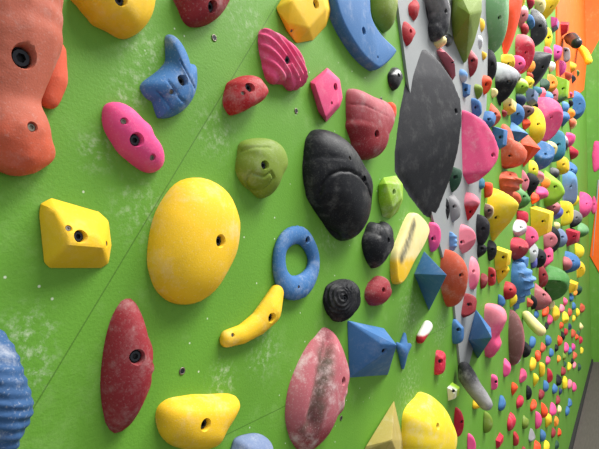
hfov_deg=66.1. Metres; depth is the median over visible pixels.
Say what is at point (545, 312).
foothold
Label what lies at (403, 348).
hold
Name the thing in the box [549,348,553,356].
foothold
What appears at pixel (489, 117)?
hold
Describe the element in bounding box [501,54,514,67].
hold
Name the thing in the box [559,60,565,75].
hold
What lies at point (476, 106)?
hold
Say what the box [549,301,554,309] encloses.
foothold
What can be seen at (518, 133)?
hold
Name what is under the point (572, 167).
hold
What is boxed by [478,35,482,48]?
hold
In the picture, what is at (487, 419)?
foothold
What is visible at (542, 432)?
foothold
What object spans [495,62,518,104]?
hold
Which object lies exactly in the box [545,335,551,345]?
foothold
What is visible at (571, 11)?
trim
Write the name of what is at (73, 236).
hold
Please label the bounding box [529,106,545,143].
hold
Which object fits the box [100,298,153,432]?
hold
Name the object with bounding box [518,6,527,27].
hold
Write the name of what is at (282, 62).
hold
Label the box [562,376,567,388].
foothold
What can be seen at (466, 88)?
hold
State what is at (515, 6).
hold
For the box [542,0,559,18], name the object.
hold
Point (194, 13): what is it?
hold
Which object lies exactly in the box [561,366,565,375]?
foothold
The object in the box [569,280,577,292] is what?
hold
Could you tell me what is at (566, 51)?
hold
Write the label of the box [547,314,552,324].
foothold
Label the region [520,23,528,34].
hold
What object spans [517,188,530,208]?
hold
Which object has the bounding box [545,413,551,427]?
foothold
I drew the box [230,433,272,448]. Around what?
hold
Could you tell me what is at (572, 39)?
hold
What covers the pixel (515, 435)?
foothold
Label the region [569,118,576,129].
hold
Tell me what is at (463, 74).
hold
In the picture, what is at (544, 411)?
foothold
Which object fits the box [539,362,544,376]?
foothold
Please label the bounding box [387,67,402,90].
hold
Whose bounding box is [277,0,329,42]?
hold
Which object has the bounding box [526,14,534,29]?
hold
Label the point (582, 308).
foothold
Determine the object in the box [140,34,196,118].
hold
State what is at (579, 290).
hold
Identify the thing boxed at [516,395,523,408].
foothold
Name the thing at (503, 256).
hold
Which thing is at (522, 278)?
hold
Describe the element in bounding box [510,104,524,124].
hold
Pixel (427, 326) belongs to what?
hold
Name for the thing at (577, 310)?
foothold
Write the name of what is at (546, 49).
hold
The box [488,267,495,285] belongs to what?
hold
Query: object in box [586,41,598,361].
wall
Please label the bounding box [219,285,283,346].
hold
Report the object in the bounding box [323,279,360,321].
hold
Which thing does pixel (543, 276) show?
hold
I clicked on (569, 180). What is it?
hold
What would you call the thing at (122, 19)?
hold
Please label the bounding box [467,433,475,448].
foothold
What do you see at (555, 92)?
hold
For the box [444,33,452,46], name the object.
hold
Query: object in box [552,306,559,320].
foothold
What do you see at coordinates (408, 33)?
hold
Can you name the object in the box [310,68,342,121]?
hold
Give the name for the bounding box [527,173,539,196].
hold
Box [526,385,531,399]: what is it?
foothold
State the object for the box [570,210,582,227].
hold
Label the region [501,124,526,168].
hold
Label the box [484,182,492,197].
hold
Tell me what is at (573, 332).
foothold
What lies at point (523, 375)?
foothold
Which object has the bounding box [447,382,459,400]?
hold
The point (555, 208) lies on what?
hold
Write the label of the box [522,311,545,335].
hold
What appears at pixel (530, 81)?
hold
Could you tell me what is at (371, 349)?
volume
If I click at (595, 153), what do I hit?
hold
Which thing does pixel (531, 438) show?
foothold
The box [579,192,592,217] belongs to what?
hold
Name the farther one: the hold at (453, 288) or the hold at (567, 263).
the hold at (567, 263)
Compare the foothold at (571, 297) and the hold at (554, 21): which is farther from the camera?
the foothold at (571, 297)
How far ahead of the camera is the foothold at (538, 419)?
2.41 m
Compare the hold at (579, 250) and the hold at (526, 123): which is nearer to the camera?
the hold at (526, 123)
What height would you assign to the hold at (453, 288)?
0.158 m
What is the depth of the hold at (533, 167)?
2.39 m
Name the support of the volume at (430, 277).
attached to the wall at (57, 320)
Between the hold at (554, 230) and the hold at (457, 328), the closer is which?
the hold at (457, 328)
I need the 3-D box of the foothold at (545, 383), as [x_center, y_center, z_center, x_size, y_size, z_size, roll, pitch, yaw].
[1.448,0.948,2.696,0.026,0.070,0.097,-1,-2,35]
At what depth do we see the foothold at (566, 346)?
3.64 m
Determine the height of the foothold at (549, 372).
0.091 m
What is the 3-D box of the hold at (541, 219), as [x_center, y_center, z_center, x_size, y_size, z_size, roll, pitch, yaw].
[1.287,-0.011,2.435,0.098,0.186,0.141,-1,-2,35]
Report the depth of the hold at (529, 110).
2.25 m
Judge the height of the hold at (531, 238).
0.127 m
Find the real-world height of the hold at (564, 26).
0.133 m
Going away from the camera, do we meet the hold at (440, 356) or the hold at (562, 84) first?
the hold at (440, 356)
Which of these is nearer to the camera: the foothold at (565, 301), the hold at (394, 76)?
the hold at (394, 76)
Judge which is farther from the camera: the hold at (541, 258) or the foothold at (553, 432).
the foothold at (553, 432)
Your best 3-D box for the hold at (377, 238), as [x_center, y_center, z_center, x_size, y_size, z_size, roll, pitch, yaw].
[0.158,0.038,0.880,0.032,0.091,0.108,-1,-2,35]
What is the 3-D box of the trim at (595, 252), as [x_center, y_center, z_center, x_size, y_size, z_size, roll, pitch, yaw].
[4.580,0.001,6.663,0.768,2.176,0.012,0,-2,0]
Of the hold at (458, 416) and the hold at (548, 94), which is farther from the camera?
the hold at (548, 94)
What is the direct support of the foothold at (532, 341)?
attached to the wall at (57, 320)
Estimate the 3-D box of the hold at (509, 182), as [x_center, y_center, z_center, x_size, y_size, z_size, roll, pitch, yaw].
[0.876,-0.159,1.879,0.068,0.117,0.225,-1,-2,35]
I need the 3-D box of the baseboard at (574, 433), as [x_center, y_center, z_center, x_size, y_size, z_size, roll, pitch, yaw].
[1.678,1.827,2.999,0.020,0.050,8.736,-1,-2,35]
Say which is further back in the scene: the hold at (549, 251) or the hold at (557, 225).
the hold at (557, 225)
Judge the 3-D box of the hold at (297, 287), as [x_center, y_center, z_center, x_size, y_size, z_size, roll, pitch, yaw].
[0.001,0.055,0.667,0.017,0.108,0.110,-1,-2,35]
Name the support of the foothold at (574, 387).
attached to the wall at (57, 320)
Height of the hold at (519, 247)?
0.102 m
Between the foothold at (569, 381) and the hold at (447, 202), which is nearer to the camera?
the hold at (447, 202)
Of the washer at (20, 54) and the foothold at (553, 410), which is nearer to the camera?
the washer at (20, 54)
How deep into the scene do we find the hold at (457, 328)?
1.27 m
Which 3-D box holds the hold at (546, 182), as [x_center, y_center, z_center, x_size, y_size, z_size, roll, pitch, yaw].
[1.476,-0.248,2.756,0.048,0.087,0.066,-1,-2,35]
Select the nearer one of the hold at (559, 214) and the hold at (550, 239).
the hold at (550, 239)
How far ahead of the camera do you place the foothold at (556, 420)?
3.06 m
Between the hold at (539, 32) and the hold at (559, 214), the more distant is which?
the hold at (559, 214)
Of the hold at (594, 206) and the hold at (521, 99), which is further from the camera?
the hold at (594, 206)
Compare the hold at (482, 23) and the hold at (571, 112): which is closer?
the hold at (482, 23)
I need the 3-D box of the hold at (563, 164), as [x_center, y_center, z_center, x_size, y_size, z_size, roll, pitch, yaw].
[2.020,-0.454,3.519,0.071,0.134,0.213,-1,-2,35]
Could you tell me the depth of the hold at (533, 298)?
2.37 m
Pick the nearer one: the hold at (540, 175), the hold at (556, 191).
the hold at (540, 175)
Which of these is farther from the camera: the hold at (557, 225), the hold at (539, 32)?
the hold at (557, 225)
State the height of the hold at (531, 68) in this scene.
0.083 m
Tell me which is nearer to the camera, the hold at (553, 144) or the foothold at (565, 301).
the hold at (553, 144)
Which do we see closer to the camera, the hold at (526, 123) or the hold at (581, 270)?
the hold at (526, 123)
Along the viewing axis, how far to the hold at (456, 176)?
1.26 m
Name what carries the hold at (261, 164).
attached to the wall at (57, 320)
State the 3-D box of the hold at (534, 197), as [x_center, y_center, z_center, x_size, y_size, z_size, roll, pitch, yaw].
[1.267,-0.141,2.468,0.033,0.064,0.119,-1,-2,35]
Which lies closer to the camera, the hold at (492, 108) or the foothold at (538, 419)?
the hold at (492, 108)
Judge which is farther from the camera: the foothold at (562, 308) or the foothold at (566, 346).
the foothold at (566, 346)
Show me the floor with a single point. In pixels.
(587, 436)
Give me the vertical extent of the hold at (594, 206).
0.262 m
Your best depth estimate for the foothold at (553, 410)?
2.88 m
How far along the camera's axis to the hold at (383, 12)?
0.90 m
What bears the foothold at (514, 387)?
attached to the wall at (57, 320)
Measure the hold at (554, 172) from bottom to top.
0.087 m
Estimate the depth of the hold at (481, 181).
1.53 m
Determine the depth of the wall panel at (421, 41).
1.33 m
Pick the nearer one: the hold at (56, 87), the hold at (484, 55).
the hold at (56, 87)
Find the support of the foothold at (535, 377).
attached to the wall at (57, 320)
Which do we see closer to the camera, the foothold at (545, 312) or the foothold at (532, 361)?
the foothold at (532, 361)
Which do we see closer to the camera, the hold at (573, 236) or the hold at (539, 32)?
the hold at (539, 32)
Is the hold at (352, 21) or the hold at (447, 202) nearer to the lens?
the hold at (352, 21)
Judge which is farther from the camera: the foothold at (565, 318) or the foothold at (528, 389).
the foothold at (565, 318)
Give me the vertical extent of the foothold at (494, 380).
0.053 m
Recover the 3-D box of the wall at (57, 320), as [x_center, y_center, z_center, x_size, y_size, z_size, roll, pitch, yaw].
[1.658,-1.445,3.141,0.051,6.600,8.766,-1,-2,35]
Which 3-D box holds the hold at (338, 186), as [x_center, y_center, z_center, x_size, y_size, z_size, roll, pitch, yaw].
[0.079,-0.062,0.754,0.050,0.178,0.189,-1,-2,35]
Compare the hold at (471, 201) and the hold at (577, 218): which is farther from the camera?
the hold at (577, 218)
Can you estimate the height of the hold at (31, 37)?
0.181 m
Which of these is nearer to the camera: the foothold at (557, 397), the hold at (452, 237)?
the hold at (452, 237)
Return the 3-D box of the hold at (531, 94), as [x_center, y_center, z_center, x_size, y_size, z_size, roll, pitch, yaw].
[1.223,-0.672,2.414,0.044,0.079,0.157,-1,-2,35]
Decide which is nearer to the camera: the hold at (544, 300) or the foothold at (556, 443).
the hold at (544, 300)
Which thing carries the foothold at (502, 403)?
attached to the wall at (57, 320)
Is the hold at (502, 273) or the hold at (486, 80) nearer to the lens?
the hold at (486, 80)
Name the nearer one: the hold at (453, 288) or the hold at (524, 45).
the hold at (453, 288)
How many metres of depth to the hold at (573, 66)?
4.47 m
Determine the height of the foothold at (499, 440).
0.040 m
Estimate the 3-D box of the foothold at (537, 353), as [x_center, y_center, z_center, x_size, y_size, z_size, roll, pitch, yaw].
[1.286,0.710,2.477,0.021,0.056,0.082,-1,-2,35]
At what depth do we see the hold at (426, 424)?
1.00 m
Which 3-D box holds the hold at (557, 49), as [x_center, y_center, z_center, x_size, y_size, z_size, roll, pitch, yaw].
[1.944,-1.293,3.456,0.053,0.132,0.095,-1,-2,35]
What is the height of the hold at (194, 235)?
0.141 m
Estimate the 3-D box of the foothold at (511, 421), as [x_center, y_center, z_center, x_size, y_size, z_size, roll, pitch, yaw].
[0.873,0.806,1.882,0.022,0.066,0.118,-1,-2,35]
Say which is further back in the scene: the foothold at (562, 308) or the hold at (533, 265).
the foothold at (562, 308)
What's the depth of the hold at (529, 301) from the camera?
2.27 m
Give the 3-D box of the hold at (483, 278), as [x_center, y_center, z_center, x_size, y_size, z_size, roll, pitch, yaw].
[0.623,0.191,1.547,0.021,0.053,0.036,-1,-2,35]
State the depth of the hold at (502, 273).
1.74 m
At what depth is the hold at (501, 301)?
1.75 m
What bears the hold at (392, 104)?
attached to the wall at (57, 320)
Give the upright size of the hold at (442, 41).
0.038 m
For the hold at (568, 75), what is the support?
attached to the wall at (57, 320)
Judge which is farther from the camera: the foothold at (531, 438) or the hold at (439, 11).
the foothold at (531, 438)
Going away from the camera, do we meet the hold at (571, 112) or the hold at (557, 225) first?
the hold at (557, 225)
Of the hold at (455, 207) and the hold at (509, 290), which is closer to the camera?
the hold at (455, 207)
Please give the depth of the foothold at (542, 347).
2.61 m
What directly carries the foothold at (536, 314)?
attached to the wall at (57, 320)
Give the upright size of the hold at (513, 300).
0.069 m
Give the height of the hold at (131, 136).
0.063 m
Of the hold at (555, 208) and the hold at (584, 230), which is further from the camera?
the hold at (584, 230)
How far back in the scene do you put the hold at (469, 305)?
1.34 m
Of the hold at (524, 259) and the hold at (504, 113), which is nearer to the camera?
the hold at (504, 113)
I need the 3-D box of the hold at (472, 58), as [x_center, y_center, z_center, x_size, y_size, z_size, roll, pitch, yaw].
[0.551,-0.519,1.460,0.031,0.104,0.046,-1,-2,35]
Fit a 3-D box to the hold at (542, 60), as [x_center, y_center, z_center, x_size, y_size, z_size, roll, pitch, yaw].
[1.355,-0.879,2.564,0.096,0.194,0.143,-1,-2,35]
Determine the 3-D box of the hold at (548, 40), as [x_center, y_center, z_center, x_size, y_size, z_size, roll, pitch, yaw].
[1.649,-1.235,3.042,0.042,0.155,0.062,-1,-2,35]
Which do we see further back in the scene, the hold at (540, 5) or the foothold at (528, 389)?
the hold at (540, 5)
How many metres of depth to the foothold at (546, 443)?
2.65 m
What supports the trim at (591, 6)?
attached to the wall at (592, 70)
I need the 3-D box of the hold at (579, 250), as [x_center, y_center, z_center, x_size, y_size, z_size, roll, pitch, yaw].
[2.819,0.272,4.627,0.080,0.166,0.129,-1,-2,35]
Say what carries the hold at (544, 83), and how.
attached to the wall at (57, 320)
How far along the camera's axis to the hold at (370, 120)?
0.82 m
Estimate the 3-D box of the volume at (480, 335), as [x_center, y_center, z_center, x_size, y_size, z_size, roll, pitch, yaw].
[0.524,0.348,1.354,0.048,0.163,0.308,0,-2,13]
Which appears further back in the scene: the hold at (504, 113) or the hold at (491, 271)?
the hold at (504, 113)
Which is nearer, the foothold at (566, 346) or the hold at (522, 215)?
the hold at (522, 215)
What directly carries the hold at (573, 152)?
attached to the wall at (57, 320)
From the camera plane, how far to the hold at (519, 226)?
2.05 m
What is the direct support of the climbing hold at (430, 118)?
attached to the wall at (57, 320)
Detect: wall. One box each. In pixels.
[0,0,591,448]
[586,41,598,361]
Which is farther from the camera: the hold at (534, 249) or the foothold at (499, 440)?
the hold at (534, 249)
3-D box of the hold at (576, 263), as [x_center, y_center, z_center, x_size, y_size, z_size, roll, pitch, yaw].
[2.288,0.315,3.845,0.107,0.186,0.257,-1,-2,35]
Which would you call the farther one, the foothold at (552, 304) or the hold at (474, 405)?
the foothold at (552, 304)
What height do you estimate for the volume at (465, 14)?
0.192 m
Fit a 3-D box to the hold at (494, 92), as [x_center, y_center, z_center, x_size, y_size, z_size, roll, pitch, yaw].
[0.738,-0.497,1.736,0.020,0.038,0.041,-1,-2,35]
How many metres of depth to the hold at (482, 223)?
1.48 m
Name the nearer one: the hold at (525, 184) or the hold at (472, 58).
the hold at (472, 58)
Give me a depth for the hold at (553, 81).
3.12 m
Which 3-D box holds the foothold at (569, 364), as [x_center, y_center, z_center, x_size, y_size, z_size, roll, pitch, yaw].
[2.263,1.191,3.851,0.025,0.071,0.129,-1,-2,35]
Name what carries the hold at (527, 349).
attached to the wall at (57, 320)
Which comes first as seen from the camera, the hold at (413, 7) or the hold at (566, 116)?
the hold at (413, 7)
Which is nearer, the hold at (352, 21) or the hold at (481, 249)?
the hold at (352, 21)
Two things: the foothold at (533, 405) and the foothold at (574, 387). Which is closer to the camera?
the foothold at (533, 405)
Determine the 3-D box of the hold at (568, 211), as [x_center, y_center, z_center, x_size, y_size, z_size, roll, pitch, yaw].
[2.113,-0.088,3.629,0.084,0.202,0.114,-1,-2,35]
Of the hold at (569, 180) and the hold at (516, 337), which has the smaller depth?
the hold at (516, 337)
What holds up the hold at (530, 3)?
attached to the wall at (57, 320)
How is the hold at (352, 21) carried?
attached to the wall at (57, 320)
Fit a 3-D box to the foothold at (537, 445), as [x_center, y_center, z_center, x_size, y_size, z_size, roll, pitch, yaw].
[1.234,1.161,2.383,0.026,0.076,0.126,-1,-2,35]
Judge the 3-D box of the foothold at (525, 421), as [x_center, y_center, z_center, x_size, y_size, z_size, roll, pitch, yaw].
[1.053,0.918,2.136,0.022,0.063,0.088,-1,-2,35]
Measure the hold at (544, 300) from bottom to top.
0.155 m
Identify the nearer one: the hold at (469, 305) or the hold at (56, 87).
the hold at (56, 87)
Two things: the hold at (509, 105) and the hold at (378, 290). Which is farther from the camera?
the hold at (509, 105)
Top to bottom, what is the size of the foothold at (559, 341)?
0.073 m
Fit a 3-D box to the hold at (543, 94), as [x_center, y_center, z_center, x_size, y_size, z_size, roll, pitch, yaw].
[1.485,-0.800,2.802,0.032,0.073,0.058,-1,-2,35]
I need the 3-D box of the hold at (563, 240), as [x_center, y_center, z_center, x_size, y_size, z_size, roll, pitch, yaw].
[1.929,0.099,3.377,0.064,0.146,0.100,-1,-2,35]
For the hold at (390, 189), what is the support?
attached to the wall at (57, 320)
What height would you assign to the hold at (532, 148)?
0.186 m
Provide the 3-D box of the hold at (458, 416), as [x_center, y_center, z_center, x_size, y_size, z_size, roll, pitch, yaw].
[0.448,0.554,1.285,0.022,0.083,0.037,-1,-2,35]
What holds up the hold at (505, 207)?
attached to the wall at (57, 320)
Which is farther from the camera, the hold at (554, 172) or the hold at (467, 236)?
the hold at (554, 172)
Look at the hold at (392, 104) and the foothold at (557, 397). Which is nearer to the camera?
the hold at (392, 104)
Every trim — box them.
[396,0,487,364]
[555,0,585,97]
[585,0,598,54]
[590,188,598,271]
[592,180,598,255]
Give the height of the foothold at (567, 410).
0.061 m
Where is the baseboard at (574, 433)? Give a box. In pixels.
[568,359,592,448]
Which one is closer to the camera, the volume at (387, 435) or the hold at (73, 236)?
the hold at (73, 236)
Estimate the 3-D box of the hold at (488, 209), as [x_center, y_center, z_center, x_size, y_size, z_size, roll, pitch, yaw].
[0.667,-0.046,1.613,0.028,0.060,0.047,-1,-2,35]
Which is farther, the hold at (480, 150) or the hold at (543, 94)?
the hold at (543, 94)
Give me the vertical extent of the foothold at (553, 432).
0.054 m
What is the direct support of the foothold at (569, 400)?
attached to the wall at (57, 320)
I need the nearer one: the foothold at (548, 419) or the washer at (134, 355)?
the washer at (134, 355)
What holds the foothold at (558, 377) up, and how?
attached to the wall at (57, 320)
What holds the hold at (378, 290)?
attached to the wall at (57, 320)
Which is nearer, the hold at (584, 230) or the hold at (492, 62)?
the hold at (492, 62)
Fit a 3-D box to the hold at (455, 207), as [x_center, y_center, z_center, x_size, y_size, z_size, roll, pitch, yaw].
[0.430,-0.047,1.275,0.027,0.084,0.065,-1,-2,35]
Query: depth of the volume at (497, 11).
1.66 m
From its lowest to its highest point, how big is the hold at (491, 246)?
0.075 m
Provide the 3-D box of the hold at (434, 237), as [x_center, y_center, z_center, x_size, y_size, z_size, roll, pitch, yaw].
[0.340,0.031,1.148,0.023,0.075,0.048,-1,-2,35]
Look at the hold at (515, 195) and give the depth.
2.01 m
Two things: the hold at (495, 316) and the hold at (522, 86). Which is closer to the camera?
the hold at (495, 316)
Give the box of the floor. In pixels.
[573,362,598,448]
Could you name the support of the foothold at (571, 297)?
attached to the wall at (57, 320)
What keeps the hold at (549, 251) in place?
attached to the wall at (57, 320)
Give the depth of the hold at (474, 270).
1.41 m
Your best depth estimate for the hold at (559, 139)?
3.10 m
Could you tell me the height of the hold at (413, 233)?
0.154 m
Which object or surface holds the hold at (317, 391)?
attached to the wall at (57, 320)
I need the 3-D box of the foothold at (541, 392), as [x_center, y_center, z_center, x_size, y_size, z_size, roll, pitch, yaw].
[1.350,0.946,2.560,0.021,0.058,0.119,-1,-2,35]
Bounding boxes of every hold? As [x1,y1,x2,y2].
[0,0,63,175]
[0,329,33,448]
[39,198,110,267]
[41,45,67,108]
[71,0,155,38]
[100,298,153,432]
[102,102,163,172]
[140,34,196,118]
[147,178,239,304]
[155,393,239,448]
[173,0,229,27]
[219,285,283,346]
[222,75,267,115]
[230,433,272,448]
[235,138,287,198]
[258,28,307,90]
[272,226,319,300]
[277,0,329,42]
[285,327,349,448]
[302,129,372,240]
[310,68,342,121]
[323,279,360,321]
[329,0,395,70]
[345,89,394,159]
[362,221,393,267]
[364,276,391,305]
[370,0,397,32]
[378,176,402,217]
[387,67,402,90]
[388,102,395,116]
[390,213,428,283]
[396,333,411,369]
[399,21,415,45]
[401,392,456,448]
[408,0,419,20]
[416,320,432,343]
[424,0,450,41]
[428,222,440,251]
[434,37,446,48]
[434,350,445,374]
[437,48,455,79]
[440,249,467,306]
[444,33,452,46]
[446,198,449,219]
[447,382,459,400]
[449,167,461,191]
[449,194,460,221]
[449,232,456,250]
[452,319,463,343]
[454,407,463,436]
[458,362,492,410]
[459,69,467,82]
[459,224,475,253]
[461,293,476,317]
[462,83,470,97]
[462,110,498,183]
[464,192,479,219]
[468,50,477,76]
[468,257,479,289]
[471,98,481,116]
[472,400,479,408]
[474,84,482,98]
[476,214,489,244]
[477,244,486,257]
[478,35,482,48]
[479,178,484,189]
[480,18,484,31]
[480,273,487,288]
[482,51,486,59]
[482,75,491,94]
[483,111,495,127]
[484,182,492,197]
[484,203,493,219]
[484,303,506,356]
[487,49,496,79]
[487,188,518,240]
[487,240,496,260]
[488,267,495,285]
[489,103,500,126]
[491,88,497,97]
[492,127,507,148]
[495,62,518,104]
[495,246,511,270]
[496,266,509,283]
[498,294,504,306]
[499,171,522,196]
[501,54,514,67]
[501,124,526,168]
[502,0,521,53]
[502,110,506,116]
[503,98,516,114]
[503,281,516,299]
[508,310,524,365]
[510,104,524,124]
[510,121,527,141]
[510,237,528,259]
[510,295,516,307]
[511,261,535,310]
[512,192,520,203]
[513,219,526,236]
[514,55,525,71]
[514,256,528,266]
[515,34,534,73]
[515,93,526,105]
[516,78,528,93]
[516,210,528,222]
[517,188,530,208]
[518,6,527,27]
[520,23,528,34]
[520,135,539,166]
[522,105,534,118]
[522,118,530,128]
[522,170,528,191]
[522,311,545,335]
[523,342,530,357]
[525,226,538,249]
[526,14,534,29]
[526,76,533,87]
[526,88,538,105]
[527,0,534,9]
[527,61,534,71]
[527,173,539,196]
[527,298,532,306]
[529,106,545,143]
[529,160,537,175]
[530,8,547,46]
[530,206,553,236]
[530,244,537,262]
[531,51,551,85]
[531,193,538,203]
[531,259,536,268]
[531,295,536,309]
[533,86,541,95]
[534,0,545,13]
[534,141,554,169]
[534,282,551,309]
[535,186,548,201]
[537,170,543,183]
[537,248,545,267]
[538,97,562,141]
[539,266,547,287]
[540,78,549,90]
[540,87,545,96]
[541,177,549,188]
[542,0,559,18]
[543,232,557,247]
[544,46,551,53]
[544,171,564,206]
[544,247,552,267]
[544,265,569,300]
[545,28,551,46]
[545,91,552,98]
[546,202,560,215]
[548,74,556,91]
[548,141,556,153]
[549,62,555,71]
[549,130,565,161]
[550,167,558,177]
[551,17,558,32]
[551,88,557,100]
[551,226,560,251]
[554,45,561,61]
[554,208,562,219]
[554,222,559,229]
[555,76,568,102]
[557,157,568,174]
[558,228,566,247]
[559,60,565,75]
[560,22,568,35]
[560,201,573,225]
[561,111,569,126]
[562,101,568,111]
[562,171,577,203]
[563,47,569,62]
[563,256,571,270]
[564,32,582,48]
[565,71,571,80]
[565,251,580,272]
[566,132,575,146]
[566,228,579,245]
[568,109,574,118]
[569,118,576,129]
[569,146,578,159]
[569,162,577,174]
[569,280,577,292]
[570,62,576,71]
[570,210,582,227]
[572,91,585,119]
[575,243,583,258]
[577,45,591,64]
[577,223,588,237]
[577,261,584,277]
[577,285,581,294]
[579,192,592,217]
[591,196,596,213]
[592,141,598,171]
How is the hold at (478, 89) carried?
attached to the wall at (57, 320)
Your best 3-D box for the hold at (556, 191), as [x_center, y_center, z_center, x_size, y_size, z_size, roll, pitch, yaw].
[1.590,-0.228,2.865,0.110,0.229,0.176,-1,-2,35]
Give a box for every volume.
[347,321,395,376]
[365,402,402,448]
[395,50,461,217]
[414,252,445,309]
[451,0,481,62]
[468,310,491,357]
[486,0,508,52]
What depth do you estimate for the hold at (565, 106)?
3.85 m
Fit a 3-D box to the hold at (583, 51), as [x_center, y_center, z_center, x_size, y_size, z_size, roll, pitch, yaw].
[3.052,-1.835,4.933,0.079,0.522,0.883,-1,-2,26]
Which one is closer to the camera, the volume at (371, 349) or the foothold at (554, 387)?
the volume at (371, 349)
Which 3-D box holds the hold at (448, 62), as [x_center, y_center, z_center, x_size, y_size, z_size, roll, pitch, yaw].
[0.411,-0.441,1.247,0.043,0.070,0.144,-1,-2,35]
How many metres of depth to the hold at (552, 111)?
2.69 m
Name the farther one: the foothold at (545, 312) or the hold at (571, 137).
the hold at (571, 137)
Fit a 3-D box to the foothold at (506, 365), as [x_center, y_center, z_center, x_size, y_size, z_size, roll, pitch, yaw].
[0.820,0.565,1.813,0.024,0.071,0.046,-1,-2,35]
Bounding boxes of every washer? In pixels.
[13,47,28,68]
[129,350,140,362]
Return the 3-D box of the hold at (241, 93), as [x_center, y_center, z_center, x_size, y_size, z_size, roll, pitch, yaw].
[-0.061,-0.162,0.575,0.030,0.057,0.067,-1,-2,35]
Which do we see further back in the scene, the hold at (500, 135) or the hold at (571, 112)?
the hold at (571, 112)
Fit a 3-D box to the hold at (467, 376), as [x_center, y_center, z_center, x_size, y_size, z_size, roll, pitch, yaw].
[0.480,0.439,1.256,0.050,0.112,0.101,2,-2,-39]
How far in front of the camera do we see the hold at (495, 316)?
1.56 m
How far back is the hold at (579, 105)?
4.75 m
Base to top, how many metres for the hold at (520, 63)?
0.089 m
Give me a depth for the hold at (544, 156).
2.58 m
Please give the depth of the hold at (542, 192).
2.59 m
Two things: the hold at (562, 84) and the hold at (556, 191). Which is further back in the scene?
the hold at (562, 84)
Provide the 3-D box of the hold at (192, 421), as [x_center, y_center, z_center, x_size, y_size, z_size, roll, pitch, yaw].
[-0.102,0.218,0.508,0.026,0.070,0.118,-1,-2,35]
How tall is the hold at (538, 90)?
0.071 m
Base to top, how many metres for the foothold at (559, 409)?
0.055 m
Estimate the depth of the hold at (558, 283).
2.84 m
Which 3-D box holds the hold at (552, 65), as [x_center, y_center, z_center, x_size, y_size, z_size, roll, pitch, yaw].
[1.763,-1.099,3.204,0.037,0.073,0.132,-1,-2,35]
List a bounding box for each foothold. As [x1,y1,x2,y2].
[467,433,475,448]
[483,411,492,432]
[491,374,497,389]
[495,433,503,448]
[498,395,505,410]
[503,358,510,376]
[507,412,515,430]
[511,382,517,395]
[513,431,518,445]
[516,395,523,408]
[519,368,526,382]
[522,415,528,428]
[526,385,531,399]
[528,428,534,441]
[529,336,535,348]
[530,357,535,370]
[530,399,536,411]
[533,373,538,385]
[534,310,538,318]
[534,440,540,448]
[535,350,540,361]
[535,411,541,428]
[538,389,544,399]
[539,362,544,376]
[540,342,545,352]
[540,429,545,441]
[541,402,547,417]
[542,307,548,316]
[543,380,548,391]
[543,440,549,448]
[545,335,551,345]
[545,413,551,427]
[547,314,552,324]
[547,368,552,382]
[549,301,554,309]
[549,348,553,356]
[549,402,556,415]
[551,427,555,437]
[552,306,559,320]
[552,384,557,393]
[554,416,558,426]
[555,440,558,448]
[556,374,561,385]
[556,395,559,404]
[557,335,562,345]
[557,405,561,413]
[559,304,564,312]
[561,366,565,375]
[562,311,568,323]
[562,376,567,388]
[563,297,567,305]
[564,342,568,352]
[565,406,569,415]
[567,362,571,370]
[568,379,571,388]
[568,398,571,406]
[569,293,573,301]
[571,329,575,337]
[572,382,576,391]
[576,308,579,316]
[580,303,584,312]
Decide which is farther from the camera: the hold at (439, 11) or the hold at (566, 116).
the hold at (566, 116)
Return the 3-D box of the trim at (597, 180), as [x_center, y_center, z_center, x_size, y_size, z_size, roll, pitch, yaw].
[4.290,-0.096,6.665,0.120,1.104,0.016,0,-2,0]

